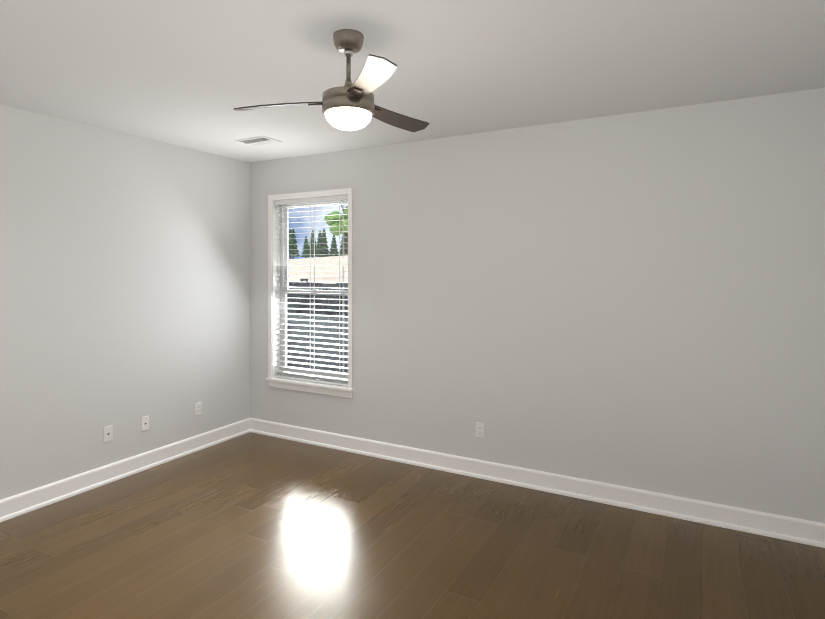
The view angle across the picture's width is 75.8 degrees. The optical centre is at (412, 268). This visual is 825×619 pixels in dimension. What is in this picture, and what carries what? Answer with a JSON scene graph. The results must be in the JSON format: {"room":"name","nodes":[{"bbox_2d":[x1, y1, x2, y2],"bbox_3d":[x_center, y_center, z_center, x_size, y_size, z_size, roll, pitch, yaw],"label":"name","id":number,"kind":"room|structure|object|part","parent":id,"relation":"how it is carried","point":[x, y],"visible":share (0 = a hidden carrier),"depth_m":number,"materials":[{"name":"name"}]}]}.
{"room":"empty bedroom","nodes":[
{"label":"empty bedroom","id":0,"kind":"room"},
{"bbox_2d":[0,104,249,499],"bbox_3d":[-3.041,0.282,2.913,0.150,2.700,5.900,0,0,29],"label":"wall","id":1,"kind":"structure","parent":0,"point":[124,283],"depth_m":4.08,"materials":[{"name":"white paint"}]},
{"bbox_2d":[104,425,112,441],"bbox_3d":[-2.325,1.262,4.052,0.016,0.115,0.070,0,0,29],"label":"outlet","id":2,"kind":"object","parent":1,"relation":"attached to","point":[108,433],"visible":1,"depth_m":4.05,"materials":[{"name":"white plastic"}]},
{"bbox_2d":[0,418,249,521],"bbox_3d":[-2.962,1.565,2.870,0.030,0.134,5.600,0,0,29],"label":"baseboard","id":3,"kind":"structure","parent":1,"relation":"attached to","point":[11,507],"depth_m":4.06,"materials":[{"name":"white wood"}]},
{"bbox_2d":[141,416,148,431],"bbox_3d":[-2.181,1.262,4.324,0.008,0.115,0.070,0,0,29],"label":"outlet","id":4,"kind":"object","parent":1,"relation":"attached to","point":[144,423],"visible":1,"depth_m":4.32,"materials":[{"name":"white plastic"}]},
{"bbox_2d":[195,402,200,415],"bbox_3d":[-1.932,1.262,4.778,0.010,0.115,0.070,0,0,29],"label":"electrical outlet","id":5,"kind":"object","parent":1,"relation":"attached to","point":[198,408],"visible":1,"depth_m":4.77,"materials":[{"name":"white plastic"}]},
{"bbox_2d":[0,432,824,618],"bbox_3d":[-0.693,1.692,1.631,5.500,0.120,5.900,0,0,29],"label":"floor","id":6,"kind":"structure","parent":0,"point":[250,525],"depth_m":3.05,"materials":[{"name":"brown wood"}]},
{"bbox_2d":[0,0,824,162],"bbox_3d":[-0.693,-1.128,1.631,5.500,0.120,5.900,0,0,29],"label":"ceiling","id":7,"kind":"structure","parent":0,"point":[191,74],"depth_m":2.73,"materials":[{"name":"white paint"}]},
{"bbox_2d":[235,136,281,146],"bbox_3d":[-1.285,-1.063,4.420,0.320,0.011,0.220,0,0,29],"label":"ceiling vent","id":8,"kind":"object","parent":7,"relation":"in","point":[259,141],"visible":1,"depth_m":4.41,"materials":[{"name":"white metal"}]},
{"bbox_2d":[234,29,428,131],"bbox_3d":[-0.295,-0.853,2.517,0.970,0.430,0.939,0,0,29],"label":"fan","id":9,"kind":"object","parent":7,"relation":"hanging from","point":[348,106],"visible":0.98,"depth_m":2.36,"materials":[{"name":"metal"}]},
{"bbox_3d":[-0.617,-0.760,2.475,0.444,0.038,0.227,0,0,29],"label":"blade","id":10,"kind":"part","parent":9,"relation":"part of","materials":[{"name":"brown wood"}]},
{"bbox_3d":[-0.293,-0.674,2.427,0.212,0.072,0.212,0,0,29],"label":"lamp shade","id":11,"kind":"part","parent":9,"relation":"part of","materials":[{"name":"white glass"}]},
{"bbox_3d":[-0.180,-0.760,2.117,0.386,0.038,0.348,0,0,29],"label":"blade","id":12,"kind":"part","parent":9,"relation":"part of","materials":[{"name":"brown"}]},
{"bbox_3d":[-0.079,-0.760,2.673,0.168,0.038,0.458,0,0,29],"label":"blade","id":13,"kind":"part","parent":9,"relation":"part of","materials":[{"name":"brown wood"}]},
{"bbox_2d":[250,88,824,522],"bbox_3d":[0.684,0.282,4.155,5.200,2.700,0.150,0,0,29],"label":"wall","id":14,"kind":"structure","parent":0,"point":[636,300],"depth_m":3.73,"materials":[{"name":"white paint"}]},
{"bbox_2d":[266,377,353,391],"bbox_3d":[-0.959,1.079,4.997,1.020,0.025,0.135,0,0,29],"label":"window sill","id":15,"kind":"structure","parent":14,"relation":"on","point":[312,384],"depth_m":4.93,"materials":[{"name":"white wood"}]},
{"bbox_2d":[268,188,352,397],"bbox_3d":[-0.941,0.216,5.030,1.000,1.878,0.162,0,0,29],"label":"window","id":16,"kind":"structure","parent":14,"relation":"in","point":[344,194],"depth_m":5.05,"materials":[{"name":"white"}]},
{"bbox_2d":[278,205,285,375],"bbox_3d":[-1.267,0.208,5.172,0.094,1.673,0.044,0,0,-25],"label":"blind cord","id":17,"kind":"object","parent":16,"relation":"attached to","point":[278,205],"depth_m":5.17,"materials":[{"name":"white fabric"}]},
{"bbox_3d":[-0.975,1.124,4.967,1.000,0.062,0.014,0,0,29],"label":"window apron","id":18,"kind":"part","parent":16,"relation":"part of","materials":[{"name":"white wood"}]},
{"bbox_2d":[280,205,347,382],"bbox_3d":[-0.916,0.198,5.075,0.898,1.739,0.067,0,0,29],"label":"window unit","id":19,"kind":"structure","parent":16,"relation":"attached to","point":[319,378],"depth_m":5.25,"materials":[{"name":"white plastic"}]},
{"bbox_3d":[-0.922,0.605,5.063,0.830,0.825,0.040,0,0,29],"label":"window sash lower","id":20,"kind":"part","parent":19,"relation":"part of","materials":[{"name":"white wood"}]},
{"bbox_2d":[287,289,347,372],"bbox_3d":[-0.897,0.611,5.109,0.830,0.813,0.006,0,0,29],"label":"screen","id":21,"kind":"object","parent":19,"relation":"attached to","point":[309,306],"depth_m":5.12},
{"bbox_2d":[314,203,314,378],"bbox_3d":[-0.946,0.209,5.014,0.013,1.671,0.064,0,0,29],"label":"blind cord","id":22,"kind":"object","parent":16,"relation":"attached to","point":[314,286],"depth_m":5.04,"materials":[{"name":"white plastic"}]},
{"bbox_3d":[-0.907,-0.196,5.092,0.830,0.885,0.022,0,0,29],"label":"window sash upper","id":23,"kind":"part","parent":16,"relation":"part of","materials":[{"name":"white wood"}]},
{"bbox_3d":[-0.911,0.185,5.084,0.758,1.574,0.028,0,0,29],"label":"glass","id":24,"kind":"part","parent":16,"relation":"part of","materials":[{"name":"clear glass"}]},
{"bbox_2d":[339,200,343,383],"bbox_3d":[-0.645,0.209,4.850,0.013,1.671,0.064,0,0,29],"label":"blind cord","id":25,"kind":"object","parent":16,"relation":"attached to","point":[339,200],"depth_m":4.85,"materials":[{"name":"white fabric"}]},
{"bbox_2d":[476,422,483,437],"bbox_3d":[0.527,1.262,4.150,0.070,0.115,0.010,0,0,29],"label":"electrical outlet","id":26,"kind":"object","parent":14,"relation":"attached to","point":[479,429],"visible":1,"depth_m":4.15,"materials":[{"name":"white plastic"}]},
{"bbox_2d":[250,418,824,547],"bbox_3d":[0.641,1.565,4.076,5.200,0.134,0.030,0,0,29],"label":"baseboard","id":27,"kind":"structure","parent":14,"relation":"attached to","point":[801,531],"depth_m":3.79,"materials":[{"name":"white wood"}]},
{"label":"outside","id":28,"kind":"structure","parent":0,"visible":0},
{"bbox_2d":[289,255,347,283],"bbox_3d":[14.321,0.252,65.891,90.000,4.140,109.000,0,0,29],"label":"bank","id":29,"kind":"object","parent":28,"point":[305,270],"depth_m":28.85,"materials":[{"name":"beige"}]},
{"bbox_2d":[289,228,296,258],"bbox_3d":[-11.656,-2.334,50.747,1.300,3.231,1.321,0,0,29],"label":"pine tree","id":30,"kind":"object","parent":29,"relation":"on","point":[291,241],"depth_m":50.47,"materials":[{"name":"green plant"}]},
{"bbox_2d":[291,228,299,258],"bbox_3d":[-14.534,-2.906,64.511,1.721,4.376,1.711,0,0,29],"label":"pine tree","id":31,"kind":"object","parent":29,"relation":"on","point":[296,251],"depth_m":64.29,"materials":[{"name":"green plant"}]},
{"bbox_2d":[301,237,311,257],"bbox_3d":[-10.815,-2.064,53.948,1.138,2.693,1.128,0,0,29],"label":"pine tree","id":32,"kind":"object","parent":29,"relation":"on","point":[306,246],"depth_m":53.69,"materials":[{"name":"green plant"}]},
{"bbox_2d":[309,230,315,257],"bbox_3d":[-11.828,-2.738,62.934,1.568,4.039,1.647,0,0,29],"label":"pine tree","id":33,"kind":"object","parent":29,"relation":"on","point":[311,243],"depth_m":62.58,"materials":[{"name":"green plant"}]},
{"bbox_2d":[315,231,325,256],"bbox_3d":[-9.958,-2.468,57.171,1.425,3.501,1.424,0,0,29],"label":"pine tree","id":34,"kind":"object","parent":29,"relation":"on","point":[320,250],"depth_m":56.86,"materials":[{"name":"green plant"}]},
{"bbox_2d":[322,229,328,256],"bbox_3d":[-12.325,-3.243,73.945,2.039,5.049,1.813,0,0,29],"label":"pine tree","id":35,"kind":"object","parent":29,"relation":"on","point":[325,245],"depth_m":73.66,"materials":[{"name":"green plant"}]},
{"bbox_2d":[329,235,338,255],"bbox_3d":[-9.113,-2.401,61.417,1.439,3.366,1.451,0,0,29],"label":"pine tree","id":36,"kind":"object","parent":29,"relation":"on","point":[334,252],"depth_m":61.05,"materials":[{"name":"green plant"}]},
{"bbox_2d":[324,205,347,254],"bbox_3d":[-5.262,-3.811,42.610,3.394,6.395,2.606,0,0,29],"label":"tree","id":37,"kind":"object","parent":29,"relation":"on","point":[335,224],"depth_m":42.11,"materials":[{"name":"green plant"}]},
{"bbox_2d":[340,233,345,255],"bbox_3d":[-8.952,-3.074,69.522,1.756,4.712,1.977,0,0,29],"label":"pine tree","id":38,"kind":"object","parent":29,"relation":"on","point":[344,245],"depth_m":69.08,"materials":[{"name":"green plant"}]},
{"label":"yard","id":39,"kind":"structure","parent":28,"visible":0},
{"bbox_2d":[289,279,347,290],"bbox_3d":[-2.434,1.122,9.046,13.040,1.920,0.150,0,0,29],"label":"fence","id":40,"kind":"object","parent":39,"relation":"on","point":[305,284],"depth_m":8.50,"materials":[{"name":"grey wood"}]}
]}

